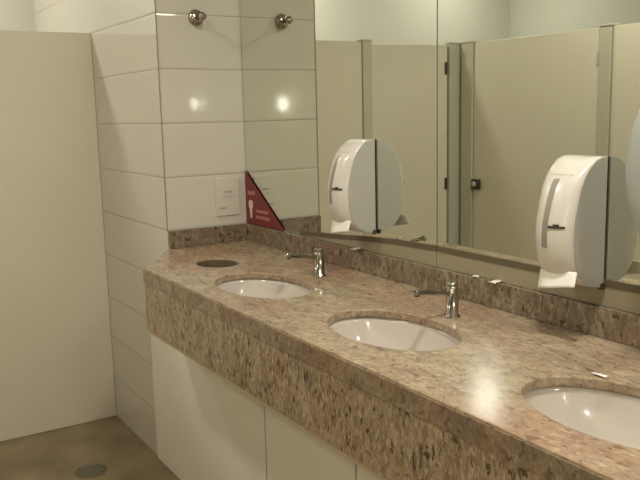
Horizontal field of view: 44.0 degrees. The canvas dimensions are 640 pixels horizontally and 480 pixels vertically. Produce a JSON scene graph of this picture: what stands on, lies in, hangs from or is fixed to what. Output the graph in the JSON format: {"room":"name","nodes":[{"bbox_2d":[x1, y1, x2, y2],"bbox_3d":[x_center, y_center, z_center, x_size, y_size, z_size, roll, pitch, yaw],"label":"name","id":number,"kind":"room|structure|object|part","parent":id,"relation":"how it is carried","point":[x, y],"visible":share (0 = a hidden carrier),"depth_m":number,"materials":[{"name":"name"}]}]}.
{"room":"public restroom","nodes":[
{"label":"public restroom","id":0,"kind":"room"},
{"bbox_2d":[0,0,35,30],"bbox_3d":[-2.843,-0.419,3.756,2.961,2.620,0.100,-7,11,-31],"label":"wall","id":1,"kind":"structure","parent":0,"point":[15,15],"depth_m":4.33,"materials":[{"name":"white paint"}]},
{"bbox_2d":[0,416,179,479],"bbox_3d":[-0.750,1.339,1.132,3.600,0.100,7.160,-7,11,-31],"label":"floor","id":2,"kind":"structure","parent":0,"point":[55,454],"depth_m":3.40,"materials":[{"name":"stone"}]},
{"bbox_2d":[0,30,115,441],"bbox_3d":[-1.352,0.002,3.490,0.799,1.802,0.030,-7,11,-31],"label":"partition panel","id":3,"kind":"object","parent":2,"relation":"on","point":[56,358],"visible":1,"depth_m":3.56,"materials":[{"name":"beige laminate"}]},
{"bbox_2d":[74,463,107,477],"bbox_3d":[-0.939,0.945,3.245,0.134,0.004,0.134,-7,11,-31],"label":"floor drain","id":4,"kind":"object","parent":2,"relation":"on","point":[91,470],"visible":1,"depth_m":3.24,"materials":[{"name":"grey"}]},
{"bbox_2d":[33,0,246,455],"bbox_3d":[-0.872,-0.489,3.897,0.539,2.620,1.941,-7,11,-31],"label":"wall pier","id":5,"kind":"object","parent":2,"relation":"on","point":[200,67],"visible":0.44,"depth_m":3.10,"materials":[{"name":"white tile"}]},
{"bbox_2d":[154,0,167,230],"bbox_3d":[-0.596,-0.833,2.863,0.004,1.620,0.004,-7,11,-31],"label":"trim","id":6,"kind":"structure","parent":5,"relation":"attached to","point":[154,0],"depth_m":2.92,"materials":[{"name":"silver tile"}]},
{"bbox_2d":[188,9,205,25],"bbox_3d":[-0.444,-0.823,2.917,0.062,0.062,0.073,-7,11,-31],"label":"robe hook","id":7,"kind":"object","parent":5,"relation":"attached to","point":[196,17],"visible":1,"depth_m":2.93,"materials":[{"name":"silver metal"}]},
{"bbox_2d":[214,177,239,216],"bbox_3d":[-0.362,-0.170,3.104,0.104,0.150,0.008,-7,11,-31],"label":"switch plate","id":8,"kind":"object","parent":5,"relation":"attached to","point":[227,199],"visible":1,"depth_m":3.10,"materials":[{"name":"beige plastic"}]},
{"bbox_2d":[150,334,266,479],"bbox_3d":[-0.430,0.629,2.880,0.006,0.718,0.991,-7,11,-31],"label":"counter panel","id":9,"kind":"object","parent":2,"relation":"on","point":[207,428],"visible":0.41,"depth_m":2.87,"materials":[{"name":"beige laminate"}]},
{"bbox_2d":[265,407,356,479],"bbox_3d":[-0.034,0.700,2.251,0.006,0.763,0.487,-7,11,-31],"label":"counter panel","id":10,"kind":"object","parent":2,"relation":"on","point":[292,453],"visible":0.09,"depth_m":2.27,"materials":[{"name":"beige laminate"}]},
{"bbox_2d":[357,465,379,479],"bbox_3d":[0.229,0.762,1.835,0.006,0.763,0.491,-7,11,-31],"label":"counter panel","id":11,"kind":"object","parent":2,"relation":"on","point":[362,474],"visible":0.02,"depth_m":1.99,"materials":[{"name":"beige laminate"}]},
{"bbox_2d":[250,223,639,314],"bbox_3d":[1.149,-0.067,1.028,0.194,2.620,5.119,-7,11,-31],"label":"wall","id":12,"kind":"structure","parent":0,"point":[250,223],"depth_m":2.13,"materials":[{"name":"white tile"}]},
{"bbox_2d":[239,0,437,266],"bbox_3d":[0.005,-0.590,2.587,0.009,1.200,1.154,-7,11,-31],"label":"wall mirror","id":13,"kind":"object","parent":12,"relation":"attached to","point":[318,76],"visible":1,"depth_m":2.50,"materials":[{"name":"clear mirror"}]},
{"bbox_2d":[245,171,283,230],"bbox_3d":[-0.214,-0.154,3.018,0.002,0.208,0.305,-7,11,-31],"label":"sticker","id":14,"kind":"object","parent":13,"relation":"attached to","point":[258,212],"visible":1,"depth_m":3.07,"materials":[{"name":"red"}]},
{"bbox_2d":[327,139,376,233],"bbox_3d":[0.087,-0.161,2.410,0.130,0.288,0.112,-7,11,-31],"label":"paper towel dispenser","id":15,"kind":"object","parent":13,"relation":"attached to","point":[351,197],"visible":0.96,"depth_m":2.37,"materials":[{"name":"beige plastic"}]},
{"bbox_2d":[330,220,350,232],"bbox_3d":[0.061,-0.039,2.395,0.017,0.048,0.104,-7,11,-31],"label":"paper towel","id":16,"kind":"object","parent":15,"relation":"in","point":[336,227],"visible":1,"depth_m":2.39,"materials":[{"name":"white paper"}]},
{"bbox_2d":[143,223,639,479],"bbox_3d":[0.416,0.322,1.575,0.548,0.290,3.518,-7,11,-31],"label":"countertop","id":17,"kind":"structure","parent":12,"relation":"attached to","point":[461,411],"depth_m":1.74,"materials":[{"name":"beige stone"}]},
{"bbox_2d":[196,260,238,267],"bbox_3d":[-0.347,0.172,2.712,0.138,0.182,0.168,-7,11,-31],"label":"chute","id":18,"kind":"object","parent":17,"relation":"in","point":[209,263],"visible":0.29,"depth_m":2.77,"materials":[{"name":"brown"}]},
{"bbox_2d":[217,279,310,297],"bbox_3d":[-0.167,0.222,2.357,0.271,0.142,0.428,-7,11,-31],"label":"washbasin","id":19,"kind":"object","parent":17,"relation":"in","point":[258,288],"visible":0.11,"depth_m":2.50,"materials":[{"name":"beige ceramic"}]},
{"bbox_2d":[285,248,325,276],"bbox_3d":[-0.043,0.073,2.412,0.138,0.086,0.040,-7,11,-31],"label":"tap","id":20,"kind":"object","parent":17,"relation":"on","point":[318,256],"visible":1,"depth_m":2.42,"materials":[{"name":"silver metal"}]},
{"bbox_3d":[-0.057,0.049,2.399,0.107,0.029,0.016,-7,11,-31],"label":"spout","id":21,"kind":"part","parent":20,"relation":"part of","materials":[{"name":"silver metal"}]},
{"bbox_2d":[329,317,459,350],"bbox_3d":[0.169,0.296,1.859,0.271,0.142,0.428,-7,11,-31],"label":"washbasin","id":22,"kind":"object","parent":17,"relation":"in","point":[391,333],"visible":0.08,"depth_m":2.00,"materials":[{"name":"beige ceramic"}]},
{"bbox_2d":[413,281,460,317],"bbox_3d":[0.281,0.149,1.901,0.138,0.086,0.040,-7,11,-31],"label":"tap","id":23,"kind":"object","parent":17,"relation":"on","point":[451,292],"visible":1,"depth_m":1.91,"materials":[{"name":"silver metal"}]},
{"bbox_3d":[0.267,0.125,1.888,0.107,0.029,0.016,-7,11,-31],"label":"spout","id":24,"kind":"part","parent":23,"relation":"part of","materials":[{"name":"silver metal"}]},
{"bbox_2d":[523,386,639,448],"bbox_3d":[0.508,0.375,1.327,0.271,0.142,0.428,-7,11,-31],"label":"washbasin","id":25,"kind":"object","parent":17,"relation":"in","point":[610,416],"visible":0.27,"depth_m":1.47,"materials":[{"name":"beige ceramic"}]},
{"bbox_2d":[592,372,608,377],"bbox_3d":[0.524,0.253,1.482,0.008,0.004,0.034,-9,12,-39],"label":"paper scrap","id":26,"kind":"object","parent":17,"relation":"on","point":[599,374],"visible":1,"depth_m":1.48,"materials":[{"name":"beige paper"}]},
{"bbox_2d":[245,223,639,347],"bbox_3d":[0.639,0.184,1.696,0.016,0.067,3.517,-7,11,-31],"label":"backsplash","id":27,"kind":"structure","parent":12,"relation":"attached to","point":[620,326],"depth_m":2.04,"materials":[{"name":"stone"}]},
{"bbox_2d":[437,0,639,313],"bbox_3d":[0.620,-0.446,1.617,0.009,1.200,1.154,-7,11,-31],"label":"wall mirror","id":28,"kind":"object","parent":12,"relation":"attached to","point":[524,85],"visible":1,"depth_m":1.87,"materials":[{"name":"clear mirror"}]},
{"bbox_2d":[535,155,607,289],"bbox_3d":[0.533,-0.035,1.710,0.130,0.288,0.112,-7,11,-31],"label":"paper towel dispenser","id":29,"kind":"object","parent":28,"relation":"attached to","point":[571,214],"visible":0.92,"depth_m":1.67,"materials":[{"name":"beige plastic"}]},
{"bbox_2d":[538,269,576,287],"bbox_3d":[0.508,0.086,1.695,0.017,0.048,0.104,-7,11,-31],"label":"paper towel","id":30,"kind":"object","parent":29,"relation":"in","point":[546,279],"visible":1,"depth_m":1.69,"materials":[{"name":"white paper"}]},
{"bbox_2d":[625,111,639,233],"bbox_3d":[0.678,-0.123,1.457,0.133,0.415,0.270,-7,11,-31],"label":"paper towel dispenser","id":31,"kind":"object","parent":28,"relation":"attached to","point":[632,174],"visible":1,"depth_m":1.49,"materials":[{"name":"grey plastic"}]}
]}

